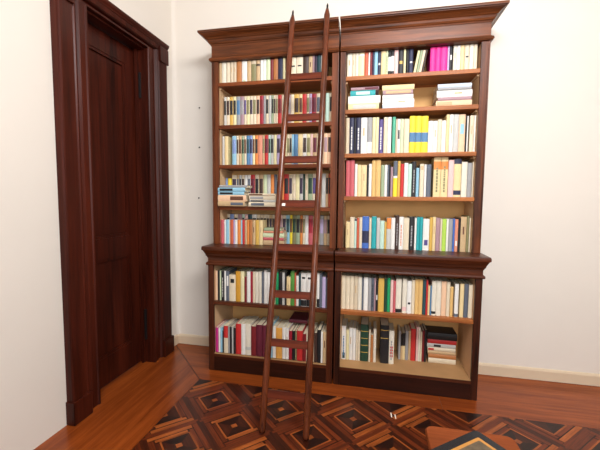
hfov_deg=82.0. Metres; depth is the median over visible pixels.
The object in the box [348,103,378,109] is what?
book
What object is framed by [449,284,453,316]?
book
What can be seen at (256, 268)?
book
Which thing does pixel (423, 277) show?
book
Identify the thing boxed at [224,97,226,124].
book
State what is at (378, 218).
book
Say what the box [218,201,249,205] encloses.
book
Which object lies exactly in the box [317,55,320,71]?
book
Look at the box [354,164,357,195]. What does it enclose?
book
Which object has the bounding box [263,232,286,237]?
book
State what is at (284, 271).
book
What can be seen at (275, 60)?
book
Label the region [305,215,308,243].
book
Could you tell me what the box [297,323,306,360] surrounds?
book
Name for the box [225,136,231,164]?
book
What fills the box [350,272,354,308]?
book
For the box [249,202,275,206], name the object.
book
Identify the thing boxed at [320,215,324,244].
book
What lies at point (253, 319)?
book
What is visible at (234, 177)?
book
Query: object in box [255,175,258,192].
book
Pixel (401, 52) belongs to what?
book
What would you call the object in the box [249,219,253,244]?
book
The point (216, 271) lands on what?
book
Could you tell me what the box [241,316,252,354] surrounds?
book
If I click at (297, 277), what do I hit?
book
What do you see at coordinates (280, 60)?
book
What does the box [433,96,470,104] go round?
book
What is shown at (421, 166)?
book
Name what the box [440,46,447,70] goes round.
book
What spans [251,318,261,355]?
book
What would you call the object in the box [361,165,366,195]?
book
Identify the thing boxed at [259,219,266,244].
book
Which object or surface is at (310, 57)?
book
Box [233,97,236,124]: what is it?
book
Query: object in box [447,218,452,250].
book
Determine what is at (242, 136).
book
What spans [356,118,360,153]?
book
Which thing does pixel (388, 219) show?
book
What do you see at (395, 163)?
book
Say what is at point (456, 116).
book
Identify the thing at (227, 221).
book
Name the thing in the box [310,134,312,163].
book
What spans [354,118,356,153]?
book
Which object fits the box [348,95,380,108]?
book
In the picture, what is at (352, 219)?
book
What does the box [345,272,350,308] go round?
book
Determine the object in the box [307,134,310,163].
book
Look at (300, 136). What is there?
book
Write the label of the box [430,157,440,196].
book
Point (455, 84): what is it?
book
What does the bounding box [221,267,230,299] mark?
book
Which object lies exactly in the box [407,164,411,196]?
book
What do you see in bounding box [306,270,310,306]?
book
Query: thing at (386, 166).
book
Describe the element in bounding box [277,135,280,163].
book
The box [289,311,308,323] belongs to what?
book
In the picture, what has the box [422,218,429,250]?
book
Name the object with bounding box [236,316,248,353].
book
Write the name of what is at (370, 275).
book
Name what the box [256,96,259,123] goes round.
book
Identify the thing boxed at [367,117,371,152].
book
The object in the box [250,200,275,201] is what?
book
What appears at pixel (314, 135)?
book
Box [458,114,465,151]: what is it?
book
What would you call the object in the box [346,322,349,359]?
book
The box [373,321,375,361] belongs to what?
book
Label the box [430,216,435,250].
book
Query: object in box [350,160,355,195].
book
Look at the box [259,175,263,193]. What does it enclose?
book
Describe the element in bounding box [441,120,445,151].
book
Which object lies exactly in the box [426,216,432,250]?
book
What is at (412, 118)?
book
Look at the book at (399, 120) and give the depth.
2.56 m
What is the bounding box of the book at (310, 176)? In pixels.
[308,174,312,199]
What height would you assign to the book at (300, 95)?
0.234 m
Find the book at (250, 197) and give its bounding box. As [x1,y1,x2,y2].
[249,196,275,199]
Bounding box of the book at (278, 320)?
[273,319,281,357]
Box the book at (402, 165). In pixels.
[400,164,403,196]
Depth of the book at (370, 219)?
2.66 m
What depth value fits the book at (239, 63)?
2.75 m
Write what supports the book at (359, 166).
on the bookcase at (464, 24)
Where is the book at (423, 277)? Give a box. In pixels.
[421,276,425,314]
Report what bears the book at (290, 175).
on the bookcase at (260, 42)
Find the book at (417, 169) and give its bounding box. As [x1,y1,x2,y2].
[415,168,418,196]
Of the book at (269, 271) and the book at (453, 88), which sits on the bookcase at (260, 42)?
the book at (269, 271)
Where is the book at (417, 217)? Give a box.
[414,216,419,249]
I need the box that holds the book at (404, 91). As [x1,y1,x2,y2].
[383,89,412,94]
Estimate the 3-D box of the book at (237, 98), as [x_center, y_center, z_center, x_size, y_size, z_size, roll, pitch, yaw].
[-0.493,-0.937,2.903,0.033,0.241,0.140,1,4,12]
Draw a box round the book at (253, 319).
[246,316,258,354]
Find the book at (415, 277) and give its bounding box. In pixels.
[413,276,418,313]
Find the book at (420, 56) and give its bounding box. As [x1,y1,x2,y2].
[416,50,422,71]
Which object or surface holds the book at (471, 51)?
on the bookcase at (464, 24)
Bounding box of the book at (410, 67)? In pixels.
[408,49,412,72]
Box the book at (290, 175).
[289,174,292,199]
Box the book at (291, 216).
[290,215,292,243]
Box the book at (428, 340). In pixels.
[427,339,456,344]
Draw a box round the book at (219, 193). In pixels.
[218,192,248,194]
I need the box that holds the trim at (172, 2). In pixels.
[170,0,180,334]
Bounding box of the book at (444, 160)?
[440,157,448,196]
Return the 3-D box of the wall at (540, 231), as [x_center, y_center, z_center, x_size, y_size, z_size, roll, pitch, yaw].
[1.137,-0.522,2.806,4.959,3.460,0.120,1,4,12]
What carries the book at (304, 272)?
on the bookcase at (260, 42)
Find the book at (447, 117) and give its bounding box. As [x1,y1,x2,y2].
[442,114,449,151]
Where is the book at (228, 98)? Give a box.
[227,97,229,124]
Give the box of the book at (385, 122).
[383,117,387,152]
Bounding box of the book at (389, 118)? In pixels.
[387,117,391,152]
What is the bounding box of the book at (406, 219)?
[403,217,408,249]
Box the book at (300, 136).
[298,134,302,163]
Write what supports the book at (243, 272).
on the bookcase at (260, 42)
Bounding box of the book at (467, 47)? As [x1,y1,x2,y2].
[464,45,469,68]
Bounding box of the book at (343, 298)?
[341,272,346,308]
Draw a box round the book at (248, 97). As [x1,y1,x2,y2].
[247,96,249,123]
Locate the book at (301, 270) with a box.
[299,270,302,305]
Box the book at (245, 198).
[218,195,249,201]
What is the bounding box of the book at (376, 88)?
[351,86,378,94]
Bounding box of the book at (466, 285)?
[460,279,468,317]
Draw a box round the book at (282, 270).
[279,269,285,304]
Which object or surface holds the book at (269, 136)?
on the bookcase at (260, 42)
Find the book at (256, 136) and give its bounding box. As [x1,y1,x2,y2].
[255,135,257,164]
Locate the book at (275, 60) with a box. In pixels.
[274,59,277,79]
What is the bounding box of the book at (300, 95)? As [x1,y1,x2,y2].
[299,94,302,122]
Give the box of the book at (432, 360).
[426,353,455,364]
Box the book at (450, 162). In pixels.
[447,160,453,196]
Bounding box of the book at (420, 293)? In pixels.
[417,276,422,313]
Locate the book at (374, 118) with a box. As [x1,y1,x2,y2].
[372,117,375,152]
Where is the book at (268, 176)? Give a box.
[267,175,270,193]
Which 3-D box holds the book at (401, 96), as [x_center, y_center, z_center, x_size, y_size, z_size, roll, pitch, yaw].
[0.739,-0.949,2.634,0.220,0.034,0.200,1,4,12]
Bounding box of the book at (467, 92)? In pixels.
[432,89,471,104]
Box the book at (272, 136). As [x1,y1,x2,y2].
[271,135,273,163]
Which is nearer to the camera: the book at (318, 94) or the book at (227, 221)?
the book at (318, 94)
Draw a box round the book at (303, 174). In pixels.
[303,174,304,199]
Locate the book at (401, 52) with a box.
[398,50,403,72]
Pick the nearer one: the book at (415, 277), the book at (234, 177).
the book at (415, 277)
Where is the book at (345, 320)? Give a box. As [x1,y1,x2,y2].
[341,318,347,358]
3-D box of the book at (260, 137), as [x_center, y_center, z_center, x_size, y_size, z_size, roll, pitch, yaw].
[-0.309,-0.611,2.863,0.035,0.238,0.140,1,4,12]
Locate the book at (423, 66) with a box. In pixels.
[421,50,427,71]
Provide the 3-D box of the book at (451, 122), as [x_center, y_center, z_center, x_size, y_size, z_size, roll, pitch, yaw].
[1.106,-0.665,2.564,0.026,0.270,0.160,1,4,12]
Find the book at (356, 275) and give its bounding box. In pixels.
[354,273,358,309]
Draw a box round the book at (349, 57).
[347,53,352,76]
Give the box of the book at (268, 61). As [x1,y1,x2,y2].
[266,59,270,79]
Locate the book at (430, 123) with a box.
[427,121,432,151]
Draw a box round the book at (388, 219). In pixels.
[386,217,390,248]
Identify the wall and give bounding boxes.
[0,0,175,449]
[176,0,599,373]
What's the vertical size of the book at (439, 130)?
0.238 m
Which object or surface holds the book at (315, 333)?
on the bookcase at (260, 42)
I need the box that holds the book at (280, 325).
[276,319,286,358]
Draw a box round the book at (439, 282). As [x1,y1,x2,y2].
[434,277,441,315]
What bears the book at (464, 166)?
on the bookcase at (464, 24)
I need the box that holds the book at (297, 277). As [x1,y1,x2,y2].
[296,274,298,305]
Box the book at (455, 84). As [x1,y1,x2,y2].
[433,83,471,95]
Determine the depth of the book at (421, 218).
2.59 m
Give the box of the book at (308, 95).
[307,94,309,121]
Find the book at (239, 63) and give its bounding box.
[237,61,241,81]
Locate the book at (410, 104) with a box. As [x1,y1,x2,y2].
[382,103,413,107]
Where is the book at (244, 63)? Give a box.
[242,61,246,81]
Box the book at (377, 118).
[375,117,378,152]
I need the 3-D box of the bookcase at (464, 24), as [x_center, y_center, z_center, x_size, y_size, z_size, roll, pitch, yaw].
[0.844,-0.141,2.595,1.103,2.706,0.452,1,4,12]
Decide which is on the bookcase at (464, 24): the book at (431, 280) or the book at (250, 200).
the book at (431, 280)
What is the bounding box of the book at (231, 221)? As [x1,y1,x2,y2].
[230,219,235,243]
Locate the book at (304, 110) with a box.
[302,94,306,121]
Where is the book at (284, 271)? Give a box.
[282,269,287,304]
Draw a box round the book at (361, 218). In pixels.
[359,217,362,247]
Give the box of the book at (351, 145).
[349,118,353,153]
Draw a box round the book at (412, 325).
[409,322,415,360]
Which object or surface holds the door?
in the wall at (33, 397)
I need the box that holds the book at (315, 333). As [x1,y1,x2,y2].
[314,324,319,361]
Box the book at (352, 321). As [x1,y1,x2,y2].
[349,320,353,359]
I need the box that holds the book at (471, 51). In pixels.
[469,44,473,68]
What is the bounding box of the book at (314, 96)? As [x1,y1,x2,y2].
[312,94,316,121]
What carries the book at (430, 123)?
on the bookcase at (464, 24)
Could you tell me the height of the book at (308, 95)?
0.234 m
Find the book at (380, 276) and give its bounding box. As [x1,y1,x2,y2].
[378,274,383,311]
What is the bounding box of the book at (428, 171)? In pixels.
[426,164,431,196]
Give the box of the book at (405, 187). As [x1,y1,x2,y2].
[403,163,407,196]
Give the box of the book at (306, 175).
[305,174,307,199]
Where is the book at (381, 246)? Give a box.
[379,220,383,248]
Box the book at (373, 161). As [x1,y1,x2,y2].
[371,160,375,195]
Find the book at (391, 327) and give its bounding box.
[388,323,393,363]
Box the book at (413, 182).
[410,161,415,196]
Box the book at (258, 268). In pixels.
[253,268,259,302]
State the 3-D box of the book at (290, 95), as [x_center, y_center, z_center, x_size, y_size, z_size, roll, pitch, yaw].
[-0.072,-0.923,2.816,0.023,0.236,0.140,1,4,12]
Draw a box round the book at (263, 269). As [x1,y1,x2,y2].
[258,268,266,302]
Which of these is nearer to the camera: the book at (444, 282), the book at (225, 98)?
the book at (444, 282)
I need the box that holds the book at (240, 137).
[239,136,241,164]
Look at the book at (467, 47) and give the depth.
2.42 m
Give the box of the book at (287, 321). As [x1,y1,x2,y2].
[282,319,288,358]
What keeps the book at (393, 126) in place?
on the bookcase at (464, 24)
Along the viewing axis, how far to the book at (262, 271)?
2.72 m
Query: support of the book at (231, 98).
on the bookcase at (260, 42)
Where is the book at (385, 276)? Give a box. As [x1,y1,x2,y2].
[384,274,386,311]
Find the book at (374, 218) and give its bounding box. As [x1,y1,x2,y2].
[371,216,376,248]
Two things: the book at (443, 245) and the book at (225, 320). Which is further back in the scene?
the book at (225, 320)
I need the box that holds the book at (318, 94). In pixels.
[316,93,319,121]
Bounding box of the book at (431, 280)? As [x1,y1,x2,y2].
[428,276,436,314]
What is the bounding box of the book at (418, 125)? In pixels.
[415,116,421,152]
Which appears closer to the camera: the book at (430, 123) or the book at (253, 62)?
the book at (430, 123)
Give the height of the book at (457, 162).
0.274 m
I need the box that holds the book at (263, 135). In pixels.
[263,135,264,163]
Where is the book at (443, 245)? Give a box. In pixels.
[441,218,446,250]
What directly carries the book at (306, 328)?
on the bookcase at (260, 42)
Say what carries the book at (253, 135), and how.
on the bookcase at (260, 42)
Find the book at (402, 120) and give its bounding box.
[400,119,403,152]
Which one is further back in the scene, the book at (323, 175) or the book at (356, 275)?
the book at (323, 175)
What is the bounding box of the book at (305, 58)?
[303,56,308,72]
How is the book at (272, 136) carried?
on the bookcase at (260, 42)
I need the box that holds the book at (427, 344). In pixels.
[426,343,455,348]
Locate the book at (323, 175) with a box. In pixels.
[322,174,325,206]
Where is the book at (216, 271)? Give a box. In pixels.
[215,267,224,299]
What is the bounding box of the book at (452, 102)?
[433,100,471,105]
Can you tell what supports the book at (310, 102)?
on the bookcase at (260, 42)
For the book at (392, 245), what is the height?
0.240 m
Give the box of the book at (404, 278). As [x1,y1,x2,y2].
[401,275,406,312]
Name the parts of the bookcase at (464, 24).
panel, shelf, shelf, shelf, shelf, shelf, shelf, cornice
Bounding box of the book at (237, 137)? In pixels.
[236,136,238,164]
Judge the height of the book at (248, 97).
0.240 m
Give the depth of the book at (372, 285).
2.56 m
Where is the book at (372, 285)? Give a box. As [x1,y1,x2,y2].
[371,274,373,310]
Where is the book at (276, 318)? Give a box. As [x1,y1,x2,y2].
[271,315,278,357]
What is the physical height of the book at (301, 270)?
0.260 m
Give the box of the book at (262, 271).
[262,271,263,302]
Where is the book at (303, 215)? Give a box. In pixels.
[303,215,304,243]
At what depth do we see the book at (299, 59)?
2.65 m
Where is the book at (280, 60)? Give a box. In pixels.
[278,58,282,78]
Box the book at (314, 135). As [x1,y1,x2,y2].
[313,134,316,163]
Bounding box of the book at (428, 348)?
[426,345,455,352]
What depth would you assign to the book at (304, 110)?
2.72 m
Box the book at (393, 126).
[391,117,395,152]
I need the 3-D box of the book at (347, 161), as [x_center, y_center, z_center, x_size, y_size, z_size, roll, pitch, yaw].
[0.386,-0.365,2.736,0.030,0.274,0.160,1,4,12]
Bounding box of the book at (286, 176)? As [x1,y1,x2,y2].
[284,174,288,199]
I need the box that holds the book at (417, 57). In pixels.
[413,50,419,71]
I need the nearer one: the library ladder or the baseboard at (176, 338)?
the library ladder
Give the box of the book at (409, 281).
[406,276,411,313]
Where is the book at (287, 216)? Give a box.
[286,215,289,243]
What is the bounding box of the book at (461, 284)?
[455,279,463,316]
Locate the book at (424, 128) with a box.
[421,116,428,151]
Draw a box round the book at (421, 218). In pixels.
[418,216,422,249]
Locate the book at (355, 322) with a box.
[352,321,356,359]
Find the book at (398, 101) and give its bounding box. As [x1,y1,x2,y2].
[382,99,413,104]
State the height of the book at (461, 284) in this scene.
0.240 m
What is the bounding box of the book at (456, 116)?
[452,114,458,151]
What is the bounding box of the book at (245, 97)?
[244,96,246,124]
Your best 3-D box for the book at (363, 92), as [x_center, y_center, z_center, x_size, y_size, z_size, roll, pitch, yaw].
[0.491,-0.996,2.682,0.184,0.040,0.200,1,4,12]
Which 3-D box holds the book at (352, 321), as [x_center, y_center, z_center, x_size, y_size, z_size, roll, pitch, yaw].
[0.417,0.926,2.799,0.025,0.258,0.190,1,4,12]
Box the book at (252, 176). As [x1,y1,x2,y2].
[251,175,254,192]
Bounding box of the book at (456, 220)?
[453,218,458,251]
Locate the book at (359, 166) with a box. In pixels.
[357,165,361,195]
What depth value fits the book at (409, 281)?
2.50 m
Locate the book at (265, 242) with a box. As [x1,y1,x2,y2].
[263,239,286,244]
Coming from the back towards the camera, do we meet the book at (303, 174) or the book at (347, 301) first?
the book at (303, 174)
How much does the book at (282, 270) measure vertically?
0.256 m
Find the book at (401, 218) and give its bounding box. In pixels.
[398,216,403,249]
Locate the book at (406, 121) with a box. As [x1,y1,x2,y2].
[403,119,409,152]
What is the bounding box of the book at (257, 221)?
[256,219,259,244]
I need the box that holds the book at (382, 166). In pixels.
[380,165,384,196]
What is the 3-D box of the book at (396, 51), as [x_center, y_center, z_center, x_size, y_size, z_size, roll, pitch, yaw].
[0.719,-1.193,2.596,0.027,0.174,0.160,1,4,12]
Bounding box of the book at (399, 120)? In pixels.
[397,119,400,152]
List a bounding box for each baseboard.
[174,334,178,345]
[179,334,599,386]
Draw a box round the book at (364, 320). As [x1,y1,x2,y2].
[360,317,368,360]
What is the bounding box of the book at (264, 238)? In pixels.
[263,237,286,240]
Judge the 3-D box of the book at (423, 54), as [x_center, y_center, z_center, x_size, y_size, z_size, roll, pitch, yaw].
[0.896,-1.181,2.560,0.044,0.160,0.160,1,4,12]
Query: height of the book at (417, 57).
0.160 m
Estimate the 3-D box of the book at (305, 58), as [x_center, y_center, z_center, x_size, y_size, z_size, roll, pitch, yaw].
[0.059,-1.214,2.712,0.042,0.162,0.140,1,4,12]
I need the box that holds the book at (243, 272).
[241,267,250,301]
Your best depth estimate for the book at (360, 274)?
2.58 m
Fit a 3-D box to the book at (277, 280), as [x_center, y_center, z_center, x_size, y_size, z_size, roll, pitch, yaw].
[-0.164,0.488,2.775,0.023,0.255,0.170,1,4,12]
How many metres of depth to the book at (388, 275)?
2.53 m
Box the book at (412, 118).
[409,116,415,152]
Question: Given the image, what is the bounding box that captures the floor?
[34,343,599,449]
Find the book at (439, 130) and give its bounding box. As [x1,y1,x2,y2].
[437,119,441,151]
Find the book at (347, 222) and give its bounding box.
[346,221,349,247]
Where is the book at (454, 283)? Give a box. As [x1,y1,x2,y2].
[450,279,458,316]
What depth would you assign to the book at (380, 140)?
2.59 m
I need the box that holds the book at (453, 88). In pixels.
[434,87,471,94]
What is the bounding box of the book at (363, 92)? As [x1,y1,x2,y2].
[350,90,375,96]
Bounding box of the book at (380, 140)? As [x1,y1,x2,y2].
[378,119,382,152]
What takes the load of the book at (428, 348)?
on the book at (428, 351)
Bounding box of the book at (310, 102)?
[309,94,311,121]
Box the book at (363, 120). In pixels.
[361,118,367,152]
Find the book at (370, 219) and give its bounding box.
[369,217,371,247]
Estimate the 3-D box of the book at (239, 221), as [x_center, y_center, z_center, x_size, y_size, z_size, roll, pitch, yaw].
[-0.493,0.054,2.907,0.027,0.200,0.115,1,4,12]
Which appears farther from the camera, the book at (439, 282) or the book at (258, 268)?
the book at (258, 268)
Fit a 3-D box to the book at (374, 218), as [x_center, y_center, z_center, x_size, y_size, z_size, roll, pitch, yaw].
[0.587,0.052,2.740,0.034,0.249,0.170,1,4,12]
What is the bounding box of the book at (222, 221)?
[221,219,225,242]
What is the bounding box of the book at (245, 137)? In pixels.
[244,136,246,164]
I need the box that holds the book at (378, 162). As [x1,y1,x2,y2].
[375,160,380,196]
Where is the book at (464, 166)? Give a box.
[460,162,467,196]
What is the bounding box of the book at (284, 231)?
[264,230,285,232]
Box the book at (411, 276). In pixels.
[410,275,414,313]
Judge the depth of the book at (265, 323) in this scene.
2.73 m
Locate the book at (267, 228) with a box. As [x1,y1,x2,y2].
[264,227,284,230]
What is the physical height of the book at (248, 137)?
0.238 m
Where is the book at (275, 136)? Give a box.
[274,135,276,163]
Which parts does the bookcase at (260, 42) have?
cornice, shelf, shelf, shelf, shelf, shelf, shelf, panel, panel, crown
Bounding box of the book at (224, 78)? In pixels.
[222,63,226,82]
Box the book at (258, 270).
[255,268,262,302]
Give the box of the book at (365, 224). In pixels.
[362,216,368,247]
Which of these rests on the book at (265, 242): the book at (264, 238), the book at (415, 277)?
the book at (264, 238)
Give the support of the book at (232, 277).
on the bookcase at (260, 42)
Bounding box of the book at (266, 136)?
[265,135,267,163]
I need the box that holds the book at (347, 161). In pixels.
[346,160,349,195]
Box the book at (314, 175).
[312,174,315,199]
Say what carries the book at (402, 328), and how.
on the bookcase at (464, 24)
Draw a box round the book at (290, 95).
[288,95,290,122]
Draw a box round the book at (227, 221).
[226,219,231,243]
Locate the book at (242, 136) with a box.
[242,136,243,164]
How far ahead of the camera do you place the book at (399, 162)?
2.58 m
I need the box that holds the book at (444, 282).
[439,277,446,315]
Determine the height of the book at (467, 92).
0.047 m
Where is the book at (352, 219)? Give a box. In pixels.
[350,216,355,247]
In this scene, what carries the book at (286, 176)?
on the bookcase at (260, 42)
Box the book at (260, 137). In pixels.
[258,135,262,164]
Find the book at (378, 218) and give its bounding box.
[376,217,379,248]
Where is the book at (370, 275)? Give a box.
[368,273,371,310]
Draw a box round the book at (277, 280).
[276,269,281,303]
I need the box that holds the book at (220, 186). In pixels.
[219,185,251,187]
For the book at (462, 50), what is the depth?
2.43 m
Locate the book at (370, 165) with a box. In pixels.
[368,164,371,195]
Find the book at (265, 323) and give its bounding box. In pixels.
[262,320,266,356]
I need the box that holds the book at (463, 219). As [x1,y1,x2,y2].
[456,216,466,251]
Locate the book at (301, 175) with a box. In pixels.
[300,174,302,199]
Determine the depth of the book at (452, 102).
2.46 m
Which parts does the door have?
panel moulding, cornice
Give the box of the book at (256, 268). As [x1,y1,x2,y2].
[251,268,257,302]
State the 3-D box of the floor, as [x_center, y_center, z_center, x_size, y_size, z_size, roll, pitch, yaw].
[0.458,1.384,0.345,5.200,0.004,5.451,1,4,12]
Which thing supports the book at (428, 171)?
on the bookcase at (464, 24)
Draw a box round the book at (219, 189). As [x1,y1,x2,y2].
[218,188,249,191]
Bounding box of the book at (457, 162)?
[453,159,461,196]
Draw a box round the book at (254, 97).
[253,96,256,123]
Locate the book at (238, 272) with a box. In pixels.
[236,268,245,301]
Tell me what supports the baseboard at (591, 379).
attached to the wall at (540, 231)
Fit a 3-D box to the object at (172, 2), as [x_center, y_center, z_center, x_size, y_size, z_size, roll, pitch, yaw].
[-1.152,-0.578,3.200,0.035,3.450,0.035,1,4,12]
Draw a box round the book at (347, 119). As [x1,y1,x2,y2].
[346,118,349,153]
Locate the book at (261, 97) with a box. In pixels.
[260,96,263,123]
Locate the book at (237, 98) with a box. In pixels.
[236,97,240,124]
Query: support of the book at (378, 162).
on the bookcase at (464, 24)
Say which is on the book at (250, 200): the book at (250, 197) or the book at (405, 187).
the book at (250, 197)
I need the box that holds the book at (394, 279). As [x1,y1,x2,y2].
[393,276,395,312]
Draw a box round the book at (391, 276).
[390,275,393,311]
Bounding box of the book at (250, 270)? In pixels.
[247,268,255,301]
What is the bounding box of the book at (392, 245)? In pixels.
[390,217,394,248]
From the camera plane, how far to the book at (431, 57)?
2.47 m
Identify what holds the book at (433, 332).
on the book at (428, 340)
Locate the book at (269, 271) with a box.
[267,269,270,303]
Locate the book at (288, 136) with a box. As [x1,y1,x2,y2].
[287,134,289,163]
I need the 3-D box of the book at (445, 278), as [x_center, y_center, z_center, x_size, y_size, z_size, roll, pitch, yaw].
[1.069,0.521,2.531,0.022,0.250,0.170,1,4,12]
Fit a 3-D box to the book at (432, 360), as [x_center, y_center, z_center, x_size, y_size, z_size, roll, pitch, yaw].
[1.111,1.047,2.740,0.199,0.038,0.160,1,4,12]
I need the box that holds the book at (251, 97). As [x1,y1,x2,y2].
[250,96,252,123]
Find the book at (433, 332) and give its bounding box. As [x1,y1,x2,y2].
[425,325,456,340]
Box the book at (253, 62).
[251,60,255,80]
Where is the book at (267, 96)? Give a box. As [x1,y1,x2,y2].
[266,95,268,123]
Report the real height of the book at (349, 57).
0.174 m
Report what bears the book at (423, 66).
on the bookcase at (464, 24)
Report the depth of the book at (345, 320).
2.72 m
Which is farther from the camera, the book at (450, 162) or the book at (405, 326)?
the book at (405, 326)
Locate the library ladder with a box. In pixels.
[259,3,329,439]
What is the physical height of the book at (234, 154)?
0.238 m
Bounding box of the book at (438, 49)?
[435,47,440,70]
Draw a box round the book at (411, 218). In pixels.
[407,216,414,249]
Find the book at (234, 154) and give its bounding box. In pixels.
[232,136,236,164]
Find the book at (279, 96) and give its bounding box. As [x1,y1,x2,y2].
[278,95,281,122]
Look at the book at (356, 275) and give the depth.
2.58 m
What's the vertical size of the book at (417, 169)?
0.212 m
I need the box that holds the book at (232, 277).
[229,271,235,300]
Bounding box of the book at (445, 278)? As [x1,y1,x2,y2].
[443,277,450,315]
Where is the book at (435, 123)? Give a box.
[432,121,437,151]
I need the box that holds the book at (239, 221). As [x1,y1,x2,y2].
[238,219,242,243]
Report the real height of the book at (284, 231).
0.015 m
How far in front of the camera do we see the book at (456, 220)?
2.54 m
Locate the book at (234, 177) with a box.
[232,175,236,184]
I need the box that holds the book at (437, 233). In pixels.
[435,217,439,250]
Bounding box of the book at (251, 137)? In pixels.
[250,136,252,164]
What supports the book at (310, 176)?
on the bookcase at (260, 42)
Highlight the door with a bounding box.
[49,0,173,425]
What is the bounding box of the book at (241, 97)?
[240,96,243,124]
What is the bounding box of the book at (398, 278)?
[395,275,401,312]
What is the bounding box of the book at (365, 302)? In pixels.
[363,273,367,309]
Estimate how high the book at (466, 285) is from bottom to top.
0.242 m
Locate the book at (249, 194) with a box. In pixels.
[248,193,275,195]
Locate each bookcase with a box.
[197,17,340,383]
[333,0,509,400]
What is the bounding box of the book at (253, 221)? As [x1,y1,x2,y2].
[252,219,256,244]
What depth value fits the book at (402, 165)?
2.58 m
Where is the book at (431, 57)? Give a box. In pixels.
[427,47,435,71]
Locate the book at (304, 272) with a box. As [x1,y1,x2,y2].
[301,270,308,305]
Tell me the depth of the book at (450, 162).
2.51 m
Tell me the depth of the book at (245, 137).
2.82 m
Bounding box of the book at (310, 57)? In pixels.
[309,56,312,72]
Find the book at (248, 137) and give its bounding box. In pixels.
[247,136,249,164]
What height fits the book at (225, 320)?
0.206 m
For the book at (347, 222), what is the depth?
2.70 m
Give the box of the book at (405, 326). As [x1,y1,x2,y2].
[404,325,408,359]
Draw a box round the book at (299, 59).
[297,57,302,72]
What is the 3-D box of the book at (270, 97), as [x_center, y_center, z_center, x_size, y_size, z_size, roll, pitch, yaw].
[-0.228,-0.928,2.849,0.020,0.238,0.140,1,4,12]
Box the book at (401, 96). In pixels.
[382,94,412,99]
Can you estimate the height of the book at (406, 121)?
0.250 m
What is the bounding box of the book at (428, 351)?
[426,347,455,355]
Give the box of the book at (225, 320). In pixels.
[216,319,227,351]
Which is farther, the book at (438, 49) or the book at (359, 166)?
the book at (359, 166)
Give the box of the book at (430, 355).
[426,350,455,359]
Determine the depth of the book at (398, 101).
2.54 m
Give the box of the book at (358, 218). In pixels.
[356,217,359,247]
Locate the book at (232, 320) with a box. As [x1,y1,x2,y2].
[224,318,236,352]
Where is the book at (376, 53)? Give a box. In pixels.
[374,52,377,74]
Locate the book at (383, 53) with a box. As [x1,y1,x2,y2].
[381,51,385,73]
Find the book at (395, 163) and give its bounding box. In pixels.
[392,161,397,196]
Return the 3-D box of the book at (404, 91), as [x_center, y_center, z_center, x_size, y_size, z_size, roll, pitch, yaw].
[0.738,-0.983,2.628,0.212,0.033,0.200,1,4,12]
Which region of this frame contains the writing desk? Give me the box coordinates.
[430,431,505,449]
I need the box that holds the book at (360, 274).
[358,273,362,309]
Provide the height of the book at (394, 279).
0.235 m
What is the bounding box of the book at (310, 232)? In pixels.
[308,215,313,244]
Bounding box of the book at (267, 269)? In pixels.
[264,268,270,303]
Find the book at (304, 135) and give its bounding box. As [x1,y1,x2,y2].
[303,134,306,163]
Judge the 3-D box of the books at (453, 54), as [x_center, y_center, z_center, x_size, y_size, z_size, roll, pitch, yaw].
[0.301,-0.117,2.728,1.941,2.347,0.378,1,4,12]
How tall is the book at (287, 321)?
0.254 m
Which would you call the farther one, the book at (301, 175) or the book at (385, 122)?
the book at (301, 175)
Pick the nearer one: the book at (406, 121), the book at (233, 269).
the book at (406, 121)
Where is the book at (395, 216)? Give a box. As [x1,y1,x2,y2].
[394,215,398,248]
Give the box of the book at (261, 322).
[256,317,266,355]
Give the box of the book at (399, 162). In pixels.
[397,161,400,196]
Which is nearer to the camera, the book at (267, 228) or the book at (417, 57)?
the book at (417, 57)
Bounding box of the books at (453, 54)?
[218,44,477,362]
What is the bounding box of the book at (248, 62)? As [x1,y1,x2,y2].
[247,61,250,80]
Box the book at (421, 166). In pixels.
[417,164,423,196]
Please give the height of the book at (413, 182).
0.260 m
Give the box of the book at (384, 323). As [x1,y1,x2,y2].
[379,317,388,363]
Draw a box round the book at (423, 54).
[419,50,425,71]
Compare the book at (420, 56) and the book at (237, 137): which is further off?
the book at (237, 137)
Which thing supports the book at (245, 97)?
on the bookcase at (260, 42)
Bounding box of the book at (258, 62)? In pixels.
[256,60,260,80]
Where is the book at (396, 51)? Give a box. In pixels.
[394,50,398,73]
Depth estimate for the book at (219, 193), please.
2.79 m
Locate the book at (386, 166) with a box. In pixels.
[384,165,387,196]
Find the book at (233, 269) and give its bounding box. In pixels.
[226,267,236,300]
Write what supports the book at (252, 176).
on the bookcase at (260, 42)
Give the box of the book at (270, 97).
[269,95,271,123]
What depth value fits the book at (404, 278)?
2.51 m
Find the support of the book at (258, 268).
on the bookcase at (260, 42)
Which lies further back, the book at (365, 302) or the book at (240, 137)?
the book at (240, 137)
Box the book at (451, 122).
[448,114,453,151]
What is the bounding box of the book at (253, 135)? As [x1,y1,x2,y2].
[253,135,254,164]
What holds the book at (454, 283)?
on the bookcase at (464, 24)
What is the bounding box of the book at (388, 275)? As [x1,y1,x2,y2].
[387,274,390,311]
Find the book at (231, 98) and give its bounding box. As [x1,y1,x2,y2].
[230,97,232,124]
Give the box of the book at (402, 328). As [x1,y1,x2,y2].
[401,327,405,359]
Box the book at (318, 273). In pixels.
[317,271,320,306]
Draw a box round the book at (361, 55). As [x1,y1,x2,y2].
[359,53,364,75]
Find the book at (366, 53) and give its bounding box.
[364,52,368,75]
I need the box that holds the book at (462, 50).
[460,45,464,69]
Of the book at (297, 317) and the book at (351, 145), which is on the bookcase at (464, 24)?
the book at (351, 145)
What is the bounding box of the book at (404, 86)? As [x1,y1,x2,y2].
[381,84,413,97]
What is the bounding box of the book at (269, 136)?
[268,135,270,163]
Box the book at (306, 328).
[302,325,307,360]

